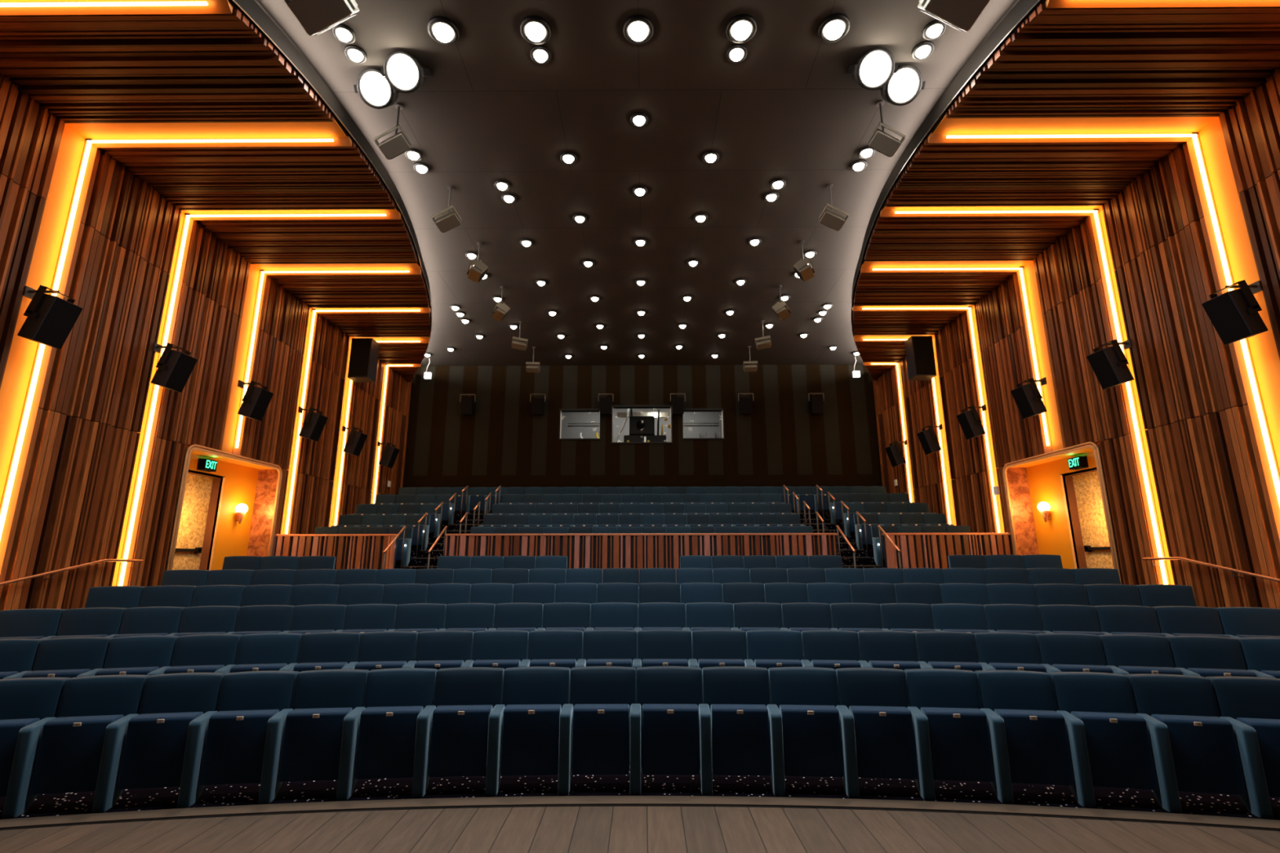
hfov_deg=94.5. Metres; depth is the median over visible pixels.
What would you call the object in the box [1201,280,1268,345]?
loudspeaker
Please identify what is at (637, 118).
recessed light
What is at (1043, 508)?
wall sconce
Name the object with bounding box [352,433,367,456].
grille
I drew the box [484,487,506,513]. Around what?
seat
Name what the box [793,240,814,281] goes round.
loudspeaker
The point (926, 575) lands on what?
seat
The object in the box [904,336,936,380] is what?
loudspeaker
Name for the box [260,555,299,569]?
seat
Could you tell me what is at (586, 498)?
seat
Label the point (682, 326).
recessed light
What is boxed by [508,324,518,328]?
recessed light
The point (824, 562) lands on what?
seat
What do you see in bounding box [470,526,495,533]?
seat
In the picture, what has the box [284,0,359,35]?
loudspeaker
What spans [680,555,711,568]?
seat
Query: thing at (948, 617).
seat
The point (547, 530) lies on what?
seat
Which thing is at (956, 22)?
grille
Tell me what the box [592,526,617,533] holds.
seat
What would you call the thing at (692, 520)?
seat
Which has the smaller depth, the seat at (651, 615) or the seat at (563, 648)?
the seat at (563, 648)
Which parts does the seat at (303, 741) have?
armrest, folded seat, number plate, backrest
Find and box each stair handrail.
[382,525,406,568]
[415,512,427,557]
[426,525,447,568]
[433,502,443,537]
[447,493,456,530]
[459,512,467,533]
[460,485,467,519]
[472,502,480,527]
[484,493,491,515]
[494,485,500,504]
[783,484,789,503]
[792,492,799,514]
[803,501,810,526]
[815,511,824,533]
[816,484,824,523]
[827,492,836,529]
[835,524,856,568]
[840,501,850,536]
[856,511,868,556]
[877,524,901,568]
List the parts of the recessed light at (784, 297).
bulb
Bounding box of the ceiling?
[0,0,1279,382]
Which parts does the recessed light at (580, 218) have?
bulb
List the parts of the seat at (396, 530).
backrest, folded seat, armrest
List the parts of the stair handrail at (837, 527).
post, rail, post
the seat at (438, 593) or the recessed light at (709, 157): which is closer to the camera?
the seat at (438, 593)
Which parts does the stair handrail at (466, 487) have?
post, post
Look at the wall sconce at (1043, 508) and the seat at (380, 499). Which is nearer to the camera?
the wall sconce at (1043, 508)
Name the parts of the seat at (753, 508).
folded seat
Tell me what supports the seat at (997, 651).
on the floor
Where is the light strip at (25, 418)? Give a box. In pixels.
[0,138,333,539]
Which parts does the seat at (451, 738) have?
armrest, folded seat, number plate, backrest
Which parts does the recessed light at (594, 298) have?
bulb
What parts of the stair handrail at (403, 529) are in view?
post, rail, post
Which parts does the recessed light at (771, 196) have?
bulb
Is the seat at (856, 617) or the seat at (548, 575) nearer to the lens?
the seat at (856, 617)
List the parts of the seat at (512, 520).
folded seat, backrest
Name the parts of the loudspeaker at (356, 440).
arm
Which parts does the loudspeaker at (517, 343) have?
rod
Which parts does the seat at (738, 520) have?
folded seat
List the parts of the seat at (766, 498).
folded seat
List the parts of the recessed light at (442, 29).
bulb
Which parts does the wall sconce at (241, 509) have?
globe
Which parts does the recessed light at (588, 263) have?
bulb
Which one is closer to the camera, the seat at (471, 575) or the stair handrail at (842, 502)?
the seat at (471, 575)
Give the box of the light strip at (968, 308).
[862,307,999,533]
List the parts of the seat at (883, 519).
folded seat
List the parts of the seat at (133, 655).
armrest, number plate, folded seat, backrest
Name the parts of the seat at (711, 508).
folded seat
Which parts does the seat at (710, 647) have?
armrest, backrest, folded seat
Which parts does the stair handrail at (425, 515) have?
post, rail, post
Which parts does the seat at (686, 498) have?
backrest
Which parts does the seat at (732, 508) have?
folded seat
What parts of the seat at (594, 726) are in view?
armrest, folded seat, backrest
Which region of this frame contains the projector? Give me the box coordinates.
[616,408,671,442]
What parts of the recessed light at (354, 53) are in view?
bulb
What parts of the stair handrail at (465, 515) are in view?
rail, post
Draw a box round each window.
[558,408,600,439]
[611,404,672,443]
[681,408,724,439]
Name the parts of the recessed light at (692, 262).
bulb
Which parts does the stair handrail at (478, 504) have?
post, post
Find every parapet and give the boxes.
[271,533,397,569]
[444,533,837,572]
[881,533,1013,568]
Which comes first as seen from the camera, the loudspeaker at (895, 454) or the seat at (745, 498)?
the seat at (745, 498)
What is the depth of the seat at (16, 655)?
5.66 m
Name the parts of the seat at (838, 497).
armrest, backrest, folded seat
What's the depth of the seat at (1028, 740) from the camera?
4.70 m
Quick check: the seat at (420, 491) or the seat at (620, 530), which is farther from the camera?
the seat at (420, 491)
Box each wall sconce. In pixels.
[235,503,248,524]
[1037,502,1050,522]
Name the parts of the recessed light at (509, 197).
bulb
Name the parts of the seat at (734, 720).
armrest, backrest, number plate, folded seat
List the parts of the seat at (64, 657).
armrest, number plate, folded seat, backrest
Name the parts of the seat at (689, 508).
backrest, folded seat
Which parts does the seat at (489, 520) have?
folded seat, backrest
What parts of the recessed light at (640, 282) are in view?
bulb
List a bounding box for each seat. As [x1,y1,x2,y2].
[0,608,66,639]
[0,639,44,679]
[0,677,70,797]
[1,675,150,819]
[3,636,114,679]
[40,607,126,639]
[76,635,179,677]
[84,586,143,608]
[92,672,226,813]
[104,606,184,637]
[138,585,195,607]
[147,634,241,675]
[160,569,208,586]
[165,605,240,636]
[177,671,298,808]
[191,585,245,607]
[206,569,253,586]
[214,632,302,674]
[222,555,262,569]
[224,604,294,635]
[240,584,293,606]
[250,568,296,585]
[257,669,368,804]
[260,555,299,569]
[279,631,361,672]
[281,604,346,634]
[288,584,338,606]
[293,568,337,585]
[297,555,335,569]
[314,527,339,533]
[330,515,362,527]
[334,568,376,585]
[334,604,397,633]
[336,583,384,605]
[336,667,437,801]
[338,526,364,533]
[341,631,417,671]
[348,504,377,515]
[354,515,385,527]
[363,526,387,533]
[369,494,395,504]
[370,504,399,515]
[374,568,415,584]
[377,514,407,527]
[381,583,428,604]
[386,526,413,565]
[386,603,446,632]
[389,494,416,504]
[391,503,420,515]
[398,487,417,494]
[400,514,430,550]
[401,630,474,670]
[411,494,435,504]
[411,666,504,799]
[413,503,441,537]
[414,568,453,584]
[416,487,435,494]
[426,583,471,604]
[434,487,453,494]
[434,493,456,524]
[436,555,471,569]
[437,603,495,631]
[452,487,471,511]
[453,568,492,584]
[460,630,528,669]
[466,487,488,513]
[469,582,513,604]
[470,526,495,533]
[470,555,503,569]
[478,514,506,527]
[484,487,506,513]
[485,666,569,796]
[488,602,542,631]
[491,568,528,584]
[492,503,514,515]
[494,526,519,533]
[501,514,528,527]
[502,493,523,504]
[502,555,535,569]
[506,487,524,494]
[512,582,555,604]
[513,503,535,515]
[518,629,582,701]
[519,526,543,533]
[522,493,542,504]
[524,487,542,494]
[524,514,551,527]
[528,568,565,587]
[533,503,556,515]
[535,555,567,570]
[537,602,590,636]
[542,487,560,494]
[542,493,562,504]
[543,526,568,533]
[547,514,573,527]
[553,503,577,515]
[555,582,596,617]
[557,666,635,795]
[560,486,578,494]
[560,493,582,504]
[565,568,602,596]
[568,526,592,533]
[570,514,596,527]
[575,503,599,515]
[575,629,636,667]
[578,486,596,494]
[579,493,602,504]
[585,602,637,630]
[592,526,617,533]
[593,514,618,526]
[596,486,614,502]
[596,503,620,514]
[596,582,638,604]
[600,493,622,503]
[602,568,639,586]
[614,486,632,494]
[616,514,641,527]
[617,526,641,533]
[618,503,641,515]
[619,493,641,504]
[630,666,702,795]
[632,486,650,494]
[632,629,692,703]
[634,602,685,658]
[637,582,680,627]
[638,568,675,604]
[640,493,661,503]
[640,503,662,515]
[640,514,664,527]
[641,526,666,533]
[650,486,668,502]
[660,493,681,504]
[662,503,684,518]
[662,514,686,527]
[666,526,690,533]
[668,486,687,493]
[675,568,712,597]
[680,493,701,513]
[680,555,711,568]
[680,582,722,627]
[682,602,733,648]
[683,503,706,524]
[685,514,709,527]
[686,486,705,493]
[688,629,747,690]
[690,526,715,533]
[698,666,771,795]
[700,493,721,504]
[704,486,723,494]
[704,503,727,514]
[708,514,732,527]
[711,555,743,582]
[712,568,750,586]
[715,526,739,533]
[720,493,741,504]
[722,582,764,612]
[723,486,741,493]
[726,503,748,515]
[731,514,755,526]
[731,602,782,631]
[738,525,764,533]
[740,493,761,503]
[741,486,759,493]
[743,555,776,568]
[744,629,803,669]
[747,503,770,514]
[749,568,787,583]
[754,514,777,526]
[759,486,777,493]
[760,493,785,503]
[763,525,788,533]
[764,582,808,604]
[767,666,843,797]
[769,502,795,514]
[775,555,808,568]
[777,486,796,511]
[777,513,804,526]
[780,602,832,631]
[786,568,826,583]
[787,525,813,533]
[795,486,814,512]
[800,630,861,670]
[806,582,852,604]
[808,555,842,568]
[813,486,831,512]
[824,568,865,583]
[829,493,849,523]
[830,603,883,632]
[831,486,849,493]
[835,667,917,799]
[842,502,865,536]
[848,486,868,493]
[848,493,870,503]
[849,582,897,604]
[853,513,879,549]
[857,631,920,671]
[863,502,887,514]
[863,568,904,583]
[867,486,886,493]
[868,493,890,503]
[871,525,897,564]
[876,513,902,526]
[880,603,934,632]
[885,502,909,514]
[888,493,915,503]
[893,582,942,604]
[896,525,921,533]
[899,513,925,526]
[902,568,945,584]
[903,668,994,801]
[906,502,934,514]
[914,631,982,671]
[920,525,946,533]
[922,513,954,526]
[930,603,989,633]
[939,583,989,604]
[942,568,986,584]
[945,525,970,533]
[947,555,986,568]
[973,631,1046,672]
[974,670,1074,804]
[982,604,1046,634]
[984,555,1024,568]
[984,568,1030,584]
[986,583,1038,605]
[1022,554,1062,568]
[1026,568,1075,584]
[1034,583,1088,605]
[1035,633,1113,673]
[1038,604,1105,635]
[1048,671,1157,808]
[1071,568,1120,585]
[1084,584,1142,606]
[1093,605,1165,636]
[1097,634,1182,675]
[1124,674,1246,813]
[1136,584,1196,607]
[1152,606,1230,637]
[1165,635,1257,677]
[1205,676,1279,819]
[1214,607,1279,638]
[1235,637,1279,678]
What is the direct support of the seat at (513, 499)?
on the floor
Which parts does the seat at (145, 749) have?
armrest, folded seat, number plate, backrest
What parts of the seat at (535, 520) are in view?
folded seat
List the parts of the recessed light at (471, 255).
bulb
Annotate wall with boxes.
[0,0,431,610]
[402,364,882,514]
[560,408,721,442]
[852,0,1279,608]
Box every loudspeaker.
[17,284,82,349]
[151,342,197,392]
[237,380,273,421]
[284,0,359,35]
[297,406,328,441]
[342,426,367,456]
[347,337,379,382]
[373,102,412,159]
[377,441,399,468]
[431,185,462,233]
[459,394,475,414]
[466,241,488,283]
[491,286,510,321]
[511,320,528,351]
[525,346,540,372]
[529,394,545,414]
[598,393,613,414]
[670,393,685,414]
[737,393,753,413]
[742,346,757,372]
[755,320,771,350]
[771,284,791,320]
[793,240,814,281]
[808,393,824,413]
[818,183,848,231]
[867,99,905,157]
[884,440,907,466]
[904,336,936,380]
[916,424,942,454]
[917,0,990,31]
[956,404,986,439]
[1010,377,1047,418]
[1086,338,1133,389]
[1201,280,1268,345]
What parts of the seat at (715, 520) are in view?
folded seat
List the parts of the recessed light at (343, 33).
bulb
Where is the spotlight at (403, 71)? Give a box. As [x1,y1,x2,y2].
[380,49,432,93]
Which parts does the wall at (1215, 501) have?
slat panel, slat panel, slat panel, slat panel, slat panel, slat panel, slat panel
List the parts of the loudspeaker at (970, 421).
arm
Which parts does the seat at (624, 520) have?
folded seat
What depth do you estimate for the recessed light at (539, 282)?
15.01 m
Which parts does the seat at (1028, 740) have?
armrest, backrest, number plate, folded seat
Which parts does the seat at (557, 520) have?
folded seat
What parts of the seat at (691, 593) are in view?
backrest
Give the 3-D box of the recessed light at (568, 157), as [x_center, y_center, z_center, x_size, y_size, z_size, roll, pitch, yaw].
[-1.257,-4.691,10.391,0.290,0.105,0.290,0,-13,0]
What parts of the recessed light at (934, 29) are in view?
bulb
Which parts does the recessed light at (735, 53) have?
bulb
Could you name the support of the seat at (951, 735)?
on the floor
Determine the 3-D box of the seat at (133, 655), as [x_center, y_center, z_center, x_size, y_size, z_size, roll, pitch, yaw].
[-4.978,2.528,5.717,0.626,0.917,0.403,2,-13,-11]
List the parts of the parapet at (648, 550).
cap rail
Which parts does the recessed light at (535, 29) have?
bulb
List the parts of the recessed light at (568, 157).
bulb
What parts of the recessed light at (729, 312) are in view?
bulb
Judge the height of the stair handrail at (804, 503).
0.962 m
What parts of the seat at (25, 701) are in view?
folded seat, backrest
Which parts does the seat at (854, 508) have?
armrest, backrest, folded seat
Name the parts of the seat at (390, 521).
folded seat, backrest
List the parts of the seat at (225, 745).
armrest, folded seat, number plate, backrest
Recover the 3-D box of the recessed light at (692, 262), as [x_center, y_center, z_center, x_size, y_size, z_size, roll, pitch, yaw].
[1.266,-3.872,14.076,0.290,0.105,0.290,0,-13,0]
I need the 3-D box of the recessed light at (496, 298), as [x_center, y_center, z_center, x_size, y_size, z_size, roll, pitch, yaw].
[-3.852,-3.432,16.008,0.290,0.105,0.290,0,-13,0]
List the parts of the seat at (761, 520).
folded seat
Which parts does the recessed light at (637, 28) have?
bulb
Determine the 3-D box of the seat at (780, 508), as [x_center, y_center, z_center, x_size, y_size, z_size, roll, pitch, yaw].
[3.848,2.523,15.989,0.673,0.917,0.403,0,-13,0]
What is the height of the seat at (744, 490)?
0.917 m
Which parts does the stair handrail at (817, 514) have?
post, rail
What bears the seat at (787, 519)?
on the floor
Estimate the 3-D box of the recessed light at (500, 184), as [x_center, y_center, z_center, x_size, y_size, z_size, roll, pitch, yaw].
[-2.602,-4.520,11.150,0.290,0.105,0.290,0,-13,0]
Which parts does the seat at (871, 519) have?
armrest, backrest, folded seat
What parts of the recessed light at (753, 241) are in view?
bulb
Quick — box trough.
[617,412,667,417]
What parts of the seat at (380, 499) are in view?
folded seat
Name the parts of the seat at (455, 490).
folded seat, backrest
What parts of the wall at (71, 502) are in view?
slat panel, slat panel, slat panel, slat panel, slat panel, slat panel, slat panel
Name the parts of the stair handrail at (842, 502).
post, post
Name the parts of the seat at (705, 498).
folded seat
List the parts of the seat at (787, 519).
folded seat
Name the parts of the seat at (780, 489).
backrest, folded seat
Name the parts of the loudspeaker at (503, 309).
rod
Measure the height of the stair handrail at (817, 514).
1.126 m
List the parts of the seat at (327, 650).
armrest, folded seat, backrest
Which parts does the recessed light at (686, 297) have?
bulb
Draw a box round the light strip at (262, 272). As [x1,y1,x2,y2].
[235,271,409,448]
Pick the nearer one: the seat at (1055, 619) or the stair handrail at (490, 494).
the seat at (1055, 619)
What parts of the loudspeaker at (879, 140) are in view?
rod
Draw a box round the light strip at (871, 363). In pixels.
[871,363,911,502]
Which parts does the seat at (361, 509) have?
folded seat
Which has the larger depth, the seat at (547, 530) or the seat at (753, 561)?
the seat at (547, 530)
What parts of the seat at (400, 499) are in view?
folded seat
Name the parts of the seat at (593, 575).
backrest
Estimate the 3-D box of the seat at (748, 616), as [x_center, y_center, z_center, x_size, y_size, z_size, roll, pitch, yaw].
[1.409,2.584,7.037,0.626,0.917,0.404,-1,-13,3]
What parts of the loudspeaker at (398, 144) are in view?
rod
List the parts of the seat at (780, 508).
folded seat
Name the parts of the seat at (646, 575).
backrest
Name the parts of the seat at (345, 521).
folded seat, backrest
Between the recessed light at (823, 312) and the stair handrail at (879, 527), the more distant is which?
the recessed light at (823, 312)
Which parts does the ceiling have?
slat panel, slat panel, slat panel, slat panel, slat panel, slat panel, slat panel, slat panel, slat panel, slat panel, slat panel, slat panel, slat panel, slat panel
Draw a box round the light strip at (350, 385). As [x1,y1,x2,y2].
[334,341,420,525]
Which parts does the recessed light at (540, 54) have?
bulb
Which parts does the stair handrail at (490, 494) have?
post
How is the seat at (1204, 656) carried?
on the floor
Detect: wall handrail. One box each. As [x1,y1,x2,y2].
[0,559,143,586]
[1142,556,1279,582]
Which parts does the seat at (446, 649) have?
armrest, folded seat, backrest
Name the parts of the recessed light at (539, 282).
bulb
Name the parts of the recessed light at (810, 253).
bulb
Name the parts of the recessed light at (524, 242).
bulb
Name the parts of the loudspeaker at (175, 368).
arm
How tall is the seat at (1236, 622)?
0.917 m
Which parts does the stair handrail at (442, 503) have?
post, post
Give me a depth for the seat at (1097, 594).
7.57 m
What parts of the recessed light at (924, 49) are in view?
bulb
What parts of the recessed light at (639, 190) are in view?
bulb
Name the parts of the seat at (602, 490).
backrest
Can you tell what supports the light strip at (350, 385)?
attached to the wall at (71, 502)
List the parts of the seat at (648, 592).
backrest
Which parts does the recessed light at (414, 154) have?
bulb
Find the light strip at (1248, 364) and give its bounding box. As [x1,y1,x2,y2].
[946,133,1279,506]
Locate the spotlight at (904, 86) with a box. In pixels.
[877,64,925,106]
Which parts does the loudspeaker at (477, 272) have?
rod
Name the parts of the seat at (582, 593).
backrest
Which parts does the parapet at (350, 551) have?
cap rail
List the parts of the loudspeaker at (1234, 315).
arm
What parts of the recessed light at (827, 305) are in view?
bulb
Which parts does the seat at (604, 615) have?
folded seat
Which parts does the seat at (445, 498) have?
folded seat, backrest, armrest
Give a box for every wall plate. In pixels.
[893,479,897,486]
[993,486,999,495]
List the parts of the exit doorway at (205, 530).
jamb trim, panel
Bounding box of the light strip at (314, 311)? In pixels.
[284,310,420,533]
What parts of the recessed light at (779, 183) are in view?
bulb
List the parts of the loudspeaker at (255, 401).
arm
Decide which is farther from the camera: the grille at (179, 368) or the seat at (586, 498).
the seat at (586, 498)
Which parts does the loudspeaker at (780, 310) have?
rod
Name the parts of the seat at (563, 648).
armrest, folded seat, backrest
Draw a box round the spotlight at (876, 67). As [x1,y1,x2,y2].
[845,46,897,90]
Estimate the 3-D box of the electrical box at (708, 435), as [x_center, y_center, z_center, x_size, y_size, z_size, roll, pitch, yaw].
[2.916,0.378,24.406,0.340,0.240,0.155,0,-13,0]
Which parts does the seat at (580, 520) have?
folded seat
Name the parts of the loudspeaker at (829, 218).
rod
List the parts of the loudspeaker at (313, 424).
arm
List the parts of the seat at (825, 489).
armrest, backrest, folded seat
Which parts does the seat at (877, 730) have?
armrest, backrest, number plate, folded seat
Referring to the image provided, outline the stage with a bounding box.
[0,795,1279,852]
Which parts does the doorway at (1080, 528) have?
panel, jamb trim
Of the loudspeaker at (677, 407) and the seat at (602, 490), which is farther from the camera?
the loudspeaker at (677, 407)
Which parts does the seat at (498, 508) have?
folded seat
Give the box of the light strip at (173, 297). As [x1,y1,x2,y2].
[118,213,386,586]
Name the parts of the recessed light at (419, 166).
bulb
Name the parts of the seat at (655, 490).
backrest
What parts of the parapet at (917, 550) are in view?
cap rail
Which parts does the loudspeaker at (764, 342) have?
rod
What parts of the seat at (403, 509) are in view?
folded seat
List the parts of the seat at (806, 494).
armrest, backrest, folded seat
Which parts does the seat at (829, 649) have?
armrest, folded seat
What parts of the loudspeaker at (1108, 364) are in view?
arm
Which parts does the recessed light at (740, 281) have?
bulb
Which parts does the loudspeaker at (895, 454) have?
arm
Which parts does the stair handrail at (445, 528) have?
post, rail, post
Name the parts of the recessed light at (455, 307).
bulb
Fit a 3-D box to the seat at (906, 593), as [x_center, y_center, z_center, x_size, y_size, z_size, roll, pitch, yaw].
[3.735,2.557,7.841,0.626,0.917,0.404,-2,-13,8]
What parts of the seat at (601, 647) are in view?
armrest, folded seat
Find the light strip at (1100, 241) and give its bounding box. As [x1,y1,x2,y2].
[894,210,1167,584]
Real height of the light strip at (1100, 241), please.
8.080 m
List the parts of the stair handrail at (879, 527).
post, rail, post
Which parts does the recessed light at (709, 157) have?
bulb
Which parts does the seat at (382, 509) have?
folded seat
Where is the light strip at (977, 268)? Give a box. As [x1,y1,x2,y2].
[872,267,1049,445]
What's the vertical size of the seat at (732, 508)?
0.917 m
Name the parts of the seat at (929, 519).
backrest, folded seat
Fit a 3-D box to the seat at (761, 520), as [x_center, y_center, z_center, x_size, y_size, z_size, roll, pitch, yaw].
[3.235,2.684,15.096,0.626,0.917,0.403,0,-13,0]
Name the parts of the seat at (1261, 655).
armrest, folded seat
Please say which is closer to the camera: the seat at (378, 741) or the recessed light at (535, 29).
the seat at (378, 741)
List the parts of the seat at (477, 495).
armrest, folded seat, backrest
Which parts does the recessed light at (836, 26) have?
bulb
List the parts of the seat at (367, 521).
folded seat, backrest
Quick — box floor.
[0,512,1279,820]
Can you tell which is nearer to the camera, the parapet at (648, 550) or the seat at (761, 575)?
the seat at (761, 575)
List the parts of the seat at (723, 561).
backrest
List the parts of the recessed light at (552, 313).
bulb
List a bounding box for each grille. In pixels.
[34,297,82,349]
[164,352,197,392]
[249,389,273,421]
[309,414,328,441]
[314,13,356,35]
[348,339,371,376]
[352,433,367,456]
[386,448,399,468]
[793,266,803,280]
[884,446,897,466]
[912,337,935,373]
[916,431,931,454]
[920,9,962,31]
[956,413,974,439]
[1010,386,1034,418]
[1086,349,1119,389]
[1201,293,1250,344]
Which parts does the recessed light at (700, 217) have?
bulb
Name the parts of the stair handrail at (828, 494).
post, post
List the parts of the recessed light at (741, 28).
bulb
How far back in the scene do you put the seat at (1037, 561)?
10.10 m
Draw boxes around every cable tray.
[567,422,599,426]
[683,422,719,426]
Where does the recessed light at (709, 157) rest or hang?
in the ceiling
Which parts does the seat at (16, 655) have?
folded seat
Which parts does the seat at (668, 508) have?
backrest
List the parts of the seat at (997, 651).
armrest, folded seat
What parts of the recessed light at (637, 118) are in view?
bulb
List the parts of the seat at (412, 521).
folded seat, backrest, armrest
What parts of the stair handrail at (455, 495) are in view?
post, post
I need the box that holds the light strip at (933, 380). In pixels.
[862,338,951,524]
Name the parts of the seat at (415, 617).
folded seat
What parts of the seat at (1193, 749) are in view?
armrest, backrest, number plate, folded seat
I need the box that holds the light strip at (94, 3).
[0,1,208,6]
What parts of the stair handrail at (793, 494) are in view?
post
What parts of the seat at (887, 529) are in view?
armrest, folded seat, backrest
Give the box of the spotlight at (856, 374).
[852,356,860,377]
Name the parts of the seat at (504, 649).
armrest, folded seat, backrest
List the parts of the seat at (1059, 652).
armrest, folded seat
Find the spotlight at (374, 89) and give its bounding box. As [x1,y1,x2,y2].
[353,67,402,108]
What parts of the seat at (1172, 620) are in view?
folded seat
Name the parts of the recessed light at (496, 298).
bulb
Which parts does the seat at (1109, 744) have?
armrest, backrest, number plate, folded seat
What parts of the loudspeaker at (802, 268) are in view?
rod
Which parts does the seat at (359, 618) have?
folded seat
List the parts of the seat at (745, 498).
folded seat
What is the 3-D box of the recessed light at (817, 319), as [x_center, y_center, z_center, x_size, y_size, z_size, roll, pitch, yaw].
[5.237,-3.131,17.421,0.290,0.105,0.290,0,-13,0]
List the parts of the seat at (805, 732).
armrest, backrest, number plate, folded seat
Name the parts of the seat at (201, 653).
armrest, folded seat, backrest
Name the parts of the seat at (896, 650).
armrest, folded seat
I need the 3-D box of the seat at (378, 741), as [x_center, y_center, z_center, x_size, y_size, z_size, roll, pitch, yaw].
[-2.096,2.547,4.955,0.626,0.917,0.403,1,-13,-4]
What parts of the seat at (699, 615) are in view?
backrest, folded seat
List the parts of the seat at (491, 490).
armrest, folded seat, backrest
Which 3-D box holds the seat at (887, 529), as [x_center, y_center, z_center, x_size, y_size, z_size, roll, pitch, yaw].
[5.804,2.792,13.902,0.626,0.917,0.436,0,-13,0]
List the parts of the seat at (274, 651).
armrest, folded seat, backrest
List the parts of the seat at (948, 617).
folded seat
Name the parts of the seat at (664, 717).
armrest, backrest, number plate, folded seat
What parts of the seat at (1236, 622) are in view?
armrest, folded seat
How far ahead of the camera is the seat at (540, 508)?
16.17 m
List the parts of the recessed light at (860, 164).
bulb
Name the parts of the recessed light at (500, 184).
bulb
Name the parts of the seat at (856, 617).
folded seat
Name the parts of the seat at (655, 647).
armrest, backrest, folded seat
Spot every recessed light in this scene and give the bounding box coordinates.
[332,23,355,44]
[344,44,367,63]
[404,147,422,160]
[413,161,430,173]
[424,352,431,356]
[426,15,459,44]
[446,346,455,351]
[449,304,461,310]
[454,311,465,316]
[460,318,470,323]
[465,251,478,258]
[475,333,484,338]
[482,272,488,279]
[492,295,501,302]
[493,179,510,191]
[501,192,516,203]
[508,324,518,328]
[520,14,551,44]
[520,238,533,246]
[529,44,551,64]
[535,279,546,285]
[547,310,557,315]
[556,333,565,338]
[560,151,577,164]
[564,354,573,358]
[573,213,586,222]
[582,259,594,266]
[589,295,599,301]
[595,323,604,328]
[599,344,608,349]
[622,14,653,44]
[630,111,648,126]
[632,185,647,195]
[634,237,647,246]
[635,278,646,285]
[635,309,646,315]
[636,333,645,337]
[637,353,645,358]
[675,344,683,349]
[677,323,687,328]
[681,294,692,301]
[687,258,699,266]
[693,213,707,222]
[702,151,719,163]
[711,353,719,358]
[717,333,726,337]
[724,309,734,315]
[725,13,756,43]
[726,43,746,62]
[734,278,746,284]
[747,237,761,245]
[764,191,778,201]
[764,322,773,328]
[769,177,786,189]
[778,294,790,300]
[792,271,799,277]
[799,332,808,337]
[803,249,816,257]
[812,316,822,322]
[817,13,850,42]
[817,309,827,315]
[822,302,832,309]
[828,345,837,350]
[849,159,866,171]
[852,351,858,355]
[857,145,875,158]
[911,40,934,60]
[922,18,946,39]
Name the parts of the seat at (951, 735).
armrest, backrest, folded seat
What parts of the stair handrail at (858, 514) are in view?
post, rail, post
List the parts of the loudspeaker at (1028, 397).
arm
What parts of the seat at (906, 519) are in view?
folded seat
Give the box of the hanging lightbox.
[423,358,431,378]
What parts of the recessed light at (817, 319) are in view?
bulb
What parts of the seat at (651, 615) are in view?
armrest, backrest, folded seat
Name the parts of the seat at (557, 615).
folded seat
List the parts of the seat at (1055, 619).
folded seat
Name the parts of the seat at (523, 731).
armrest, folded seat, number plate, backrest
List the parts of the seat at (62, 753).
armrest, folded seat, number plate, backrest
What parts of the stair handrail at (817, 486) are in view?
post, post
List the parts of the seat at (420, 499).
folded seat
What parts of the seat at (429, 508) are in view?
folded seat, backrest, armrest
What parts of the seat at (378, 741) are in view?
armrest, folded seat, number plate, backrest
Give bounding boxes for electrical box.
[691,432,699,438]
[706,432,715,438]
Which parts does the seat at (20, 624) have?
folded seat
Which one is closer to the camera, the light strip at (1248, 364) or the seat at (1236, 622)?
the seat at (1236, 622)
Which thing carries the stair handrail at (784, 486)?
on the floor
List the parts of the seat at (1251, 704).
backrest, armrest, folded seat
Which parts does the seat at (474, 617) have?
folded seat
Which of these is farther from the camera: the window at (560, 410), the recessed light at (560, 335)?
the window at (560, 410)
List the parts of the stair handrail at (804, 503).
post, post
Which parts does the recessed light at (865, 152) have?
bulb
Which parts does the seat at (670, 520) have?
folded seat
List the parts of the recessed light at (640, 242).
bulb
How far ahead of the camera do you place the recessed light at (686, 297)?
15.92 m
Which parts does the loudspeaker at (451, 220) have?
rod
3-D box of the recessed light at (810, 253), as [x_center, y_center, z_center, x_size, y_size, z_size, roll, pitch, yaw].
[3.933,-3.967,13.671,0.290,0.105,0.290,0,-13,0]
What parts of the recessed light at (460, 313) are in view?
bulb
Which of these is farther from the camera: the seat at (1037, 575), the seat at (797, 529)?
the seat at (797, 529)
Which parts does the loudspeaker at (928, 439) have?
arm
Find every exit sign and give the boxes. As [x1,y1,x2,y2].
[196,457,217,471]
[1067,456,1088,470]
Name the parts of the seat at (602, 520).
folded seat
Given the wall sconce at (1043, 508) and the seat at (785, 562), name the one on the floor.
the seat at (785, 562)
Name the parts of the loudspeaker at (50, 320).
arm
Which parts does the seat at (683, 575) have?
backrest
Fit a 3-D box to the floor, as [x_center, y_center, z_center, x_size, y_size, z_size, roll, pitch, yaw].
[0.024,3.047,11.824,18.500,3.531,16.992,0,-13,0]
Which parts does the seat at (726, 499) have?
folded seat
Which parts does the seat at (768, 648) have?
armrest, folded seat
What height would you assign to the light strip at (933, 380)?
7.180 m
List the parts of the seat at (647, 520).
folded seat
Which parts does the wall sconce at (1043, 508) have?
globe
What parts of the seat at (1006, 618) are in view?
folded seat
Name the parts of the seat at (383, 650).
armrest, folded seat, backrest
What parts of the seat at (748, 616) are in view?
folded seat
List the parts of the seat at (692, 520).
folded seat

